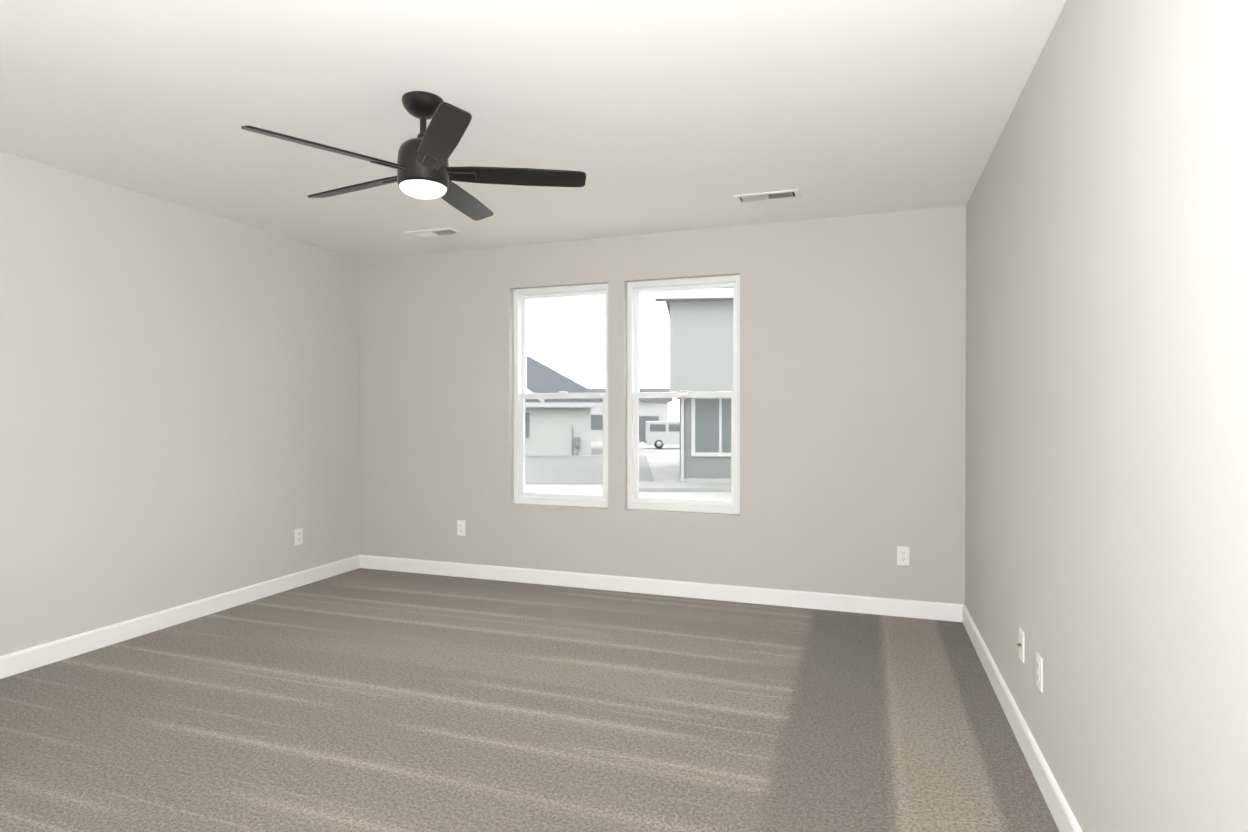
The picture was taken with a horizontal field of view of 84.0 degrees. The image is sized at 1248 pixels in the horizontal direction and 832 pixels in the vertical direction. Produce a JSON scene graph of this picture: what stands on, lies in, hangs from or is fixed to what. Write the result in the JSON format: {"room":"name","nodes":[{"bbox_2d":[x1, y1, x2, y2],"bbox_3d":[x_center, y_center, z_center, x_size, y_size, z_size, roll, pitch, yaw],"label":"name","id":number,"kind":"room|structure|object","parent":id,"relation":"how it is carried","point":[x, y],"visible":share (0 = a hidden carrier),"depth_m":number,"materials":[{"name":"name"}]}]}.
{"room":"empty bedroom","nodes":[
{"label":"empty bedroom","id":0,"kind":"room"},
{"bbox_2d":[0,151,358,655],"bbox_3d":[-3.344,0.001,2.141,0.160,2.440,7.463,0,0,19],"label":"wall","id":1,"kind":"structure","parent":0,"point":[179,404],"depth_m":3.92,"materials":[{"name":"grey paint"}]},
{"bbox_2d":[0,555,359,678],"bbox_3d":[-3.261,1.170,2.119,0.014,0.102,7.143,0,0,19],"label":"baseboard","id":2,"kind":"structure","parent":1,"relation":"attached to","point":[20,661],"depth_m":3.91,"materials":[{"name":"white paint"}]},
{"bbox_2d":[295,528,302,544],"bbox_3d":[-2.297,0.852,4.900,0.009,0.115,0.070,0,0,19],"label":"outlet","id":3,"kind":"object","parent":1,"relation":"attached to","point":[298,536],"visible":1,"depth_m":4.90,"materials":[{"name":"white plastic"}]},
{"bbox_2d":[0,568,1058,831],"bbox_3d":[-1.220,1.305,1.411,4.657,0.160,7.463,0,0,19],"label":"floor","id":4,"kind":"structure","parent":0,"point":[368,700],"depth_m":2.76,"materials":[{"name":"carpet"}]},
{"bbox_2d":[0,0,1066,258],"bbox_3d":[-1.220,-1.295,1.395,4.657,0.160,7.463,0,0,19],"label":"ceiling","id":5,"kind":"structure","parent":0,"point":[652,116],"depth_m":2.71,"materials":[{"name":"white paint"}]},
{"bbox_2d":[241,91,585,220],"bbox_3d":[-0.792,-1.036,2.721,1.205,0.374,1.202,0,0,19],"label":"fan","id":6,"kind":"object","parent":5,"relation":"hanging from","point":[424,170],"visible":1,"depth_m":2.64,"materials":[{"name":"black metal"}]},
{"bbox_2d":[405,227,463,237],"bbox_3d":[-1.275,-1.230,4.668,0.356,0.011,0.156,0,0,19],"label":"ceiling vent","id":7,"kind":"object","parent":5,"relation":"in","point":[434,232],"visible":1,"depth_m":4.65,"materials":[{"name":"white metal"}]},
{"bbox_2d":[733,189,800,203],"bbox_3d":[0.802,-1.225,3.883,0.356,0.011,0.156,0,0,19],"label":"ceiling vent","id":8,"kind":"object","parent":5,"relation":"in","point":[769,196],"visible":1,"depth_m":3.87,"materials":[{"name":"white metal"}]},
{"bbox_2d":[359,206,965,604],"bbox_3d":[-0.021,-0.016,4.852,4.657,2.440,0.160,0,0,19],"label":"wall","id":9,"kind":"structure","parent":0,"point":[852,391],"depth_m":4.48,"materials":[{"name":"grey paint"}]},
{"bbox_2d":[457,520,464,535],"bbox_3d":[-1.217,0.837,5.183,0.070,0.115,0.009,0,0,19],"label":"electrical outlet","id":10,"kind":"object","parent":9,"relation":"attached to","point":[460,527],"visible":1,"depth_m":5.18,"materials":[{"name":"white plastic"}]},
{"bbox_2d":[514,283,607,507],"bbox_3d":[-0.434,-0.143,5.026,0.764,1.572,0.121,0,0,19],"label":"window","id":11,"kind":"structure","parent":9,"relation":"in","point":[521,395],"depth_m":5.07,"materials":[{"name":"white plastic"}]},
{"bbox_2d":[360,555,963,621],"bbox_3d":[-0.050,1.153,4.777,4.337,0.102,0.014,0,0,19],"label":"baseboard","id":12,"kind":"structure","parent":9,"relation":"attached to","point":[871,605],"depth_m":4.62,"materials":[{"name":"white paint"}]},
{"bbox_2d":[627,275,739,513],"bbox_3d":[0.413,-0.141,4.731,0.792,1.572,0.121,0,0,19],"label":"window","id":13,"kind":"structure","parent":9,"relation":"in","point":[634,395],"depth_m":4.75,"materials":[{"name":"white plastic"}]},
{"bbox_2d":[897,546,909,565],"bbox_3d":[1.681,0.843,4.176,0.070,0.115,0.009,0,0,19],"label":"electrical outlet","id":14,"kind":"object","parent":9,"relation":"attached to","point":[903,555],"visible":1,"depth_m":4.17,"materials":[{"name":"white plastic"}]},
{"bbox_2d":[965,0,1247,831],"bbox_3d":[0.904,0.010,0.664,0.160,2.440,7.463,0,0,19],"label":"wall","id":15,"kind":"structure","parent":0,"point":[1106,491],"depth_m":1.59,"materials":[{"name":"grey paint"}]},
{"bbox_2d":[1017,627,1024,662],"bbox_3d":[1.476,0.853,2.585,0.018,0.115,0.070,0,0,19],"label":"outlet plate","id":16,"kind":"object","parent":15,"relation":"attached to","point":[1021,644],"visible":1,"depth_m":2.57,"materials":[{"name":"white plastic"}]},
{"bbox_2d":[963,605,1081,831],"bbox_3d":[0.822,1.179,0.700,0.014,0.102,7.143,0,0,19],"label":"baseboard","id":17,"kind":"structure","parent":15,"relation":"attached to","point":[1063,816],"depth_m":2.47,"materials":[{"name":"white paint"}]},
{"bbox_2d":[1036,651,1042,691],"bbox_3d":[1.388,0.855,2.319,0.009,0.115,0.070,0,0,19],"label":"outlet","id":18,"kind":"object","parent":15,"relation":"attached to","point":[1039,671],"visible":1,"depth_m":2.31,"materials":[{"name":"white plastic"}]},
{"label":"outside","id":19,"kind":"structure","parent":0,"visible":0},
{"bbox_2d":[525,441,730,500],"bbox_3d":[66.131,3.290,201.833,500.000,7.117,415.237,0,0,19],"label":"ground","id":20,"kind":"structure","parent":19,"point":[660,474],"depth_m":21.63,"materials":[{"name":"concrete"}]},
{"bbox_2d":[525,355,602,455],"bbox_3d":[-9.100,-0.763,41.440,16.550,6.600,12.050,0,0,-4],"label":"house","id":21,"kind":"structure","parent":20,"relation":"on","point":[533,366],"depth_m":36.35,"materials":[{"name":"grey"}]},
{"bbox_2d":[588,388,672,440],"bbox_3d":[-1.647,0.028,64.006,59.800,5.500,8.800,0,0,1],"label":"houses","id":22,"kind":"structure","parent":20,"relation":"on","point":[603,390],"depth_m":59.96,"materials":[{"name":"grey"}]},
{"bbox_2d":[645,421,679,448],"bbox_3d":[3.731,1.215,44.991,4.770,1.742,1.742,0,0,1],"label":"van","id":23,"kind":"object","parent":20,"relation":"on","point":[666,440],"depth_m":44.15,"materials":[{"name":"grey metal"}]},
{"bbox_2d":[654,287,732,482],"bbox_3d":[6.758,-1.503,23.225,10.940,7.700,10.185,0,0,6],"label":"house","id":24,"kind":"structure","parent":20,"relation":"on","point":[697,343],"depth_m":19.00,"materials":[{"name":"grey"}]},
{"bbox_2d":[639,482,730,491],"bbox_3d":[7.300,2.014,18.693,13.800,0.322,1.820,0,0,1],"label":"ground","id":25,"kind":"structure","parent":19,"point":[672,488],"depth_m":18.04,"materials":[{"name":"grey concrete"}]},
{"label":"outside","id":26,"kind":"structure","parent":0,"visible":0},
{"bbox_2d":[525,456,654,483],"bbox_3d":[-39.317,2.042,28.307,80.700,0.286,15.500,0,0,1],"label":"street","id":27,"kind":"structure","parent":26,"point":[557,477],"depth_m":25.20,"materials":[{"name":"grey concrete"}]}
]}

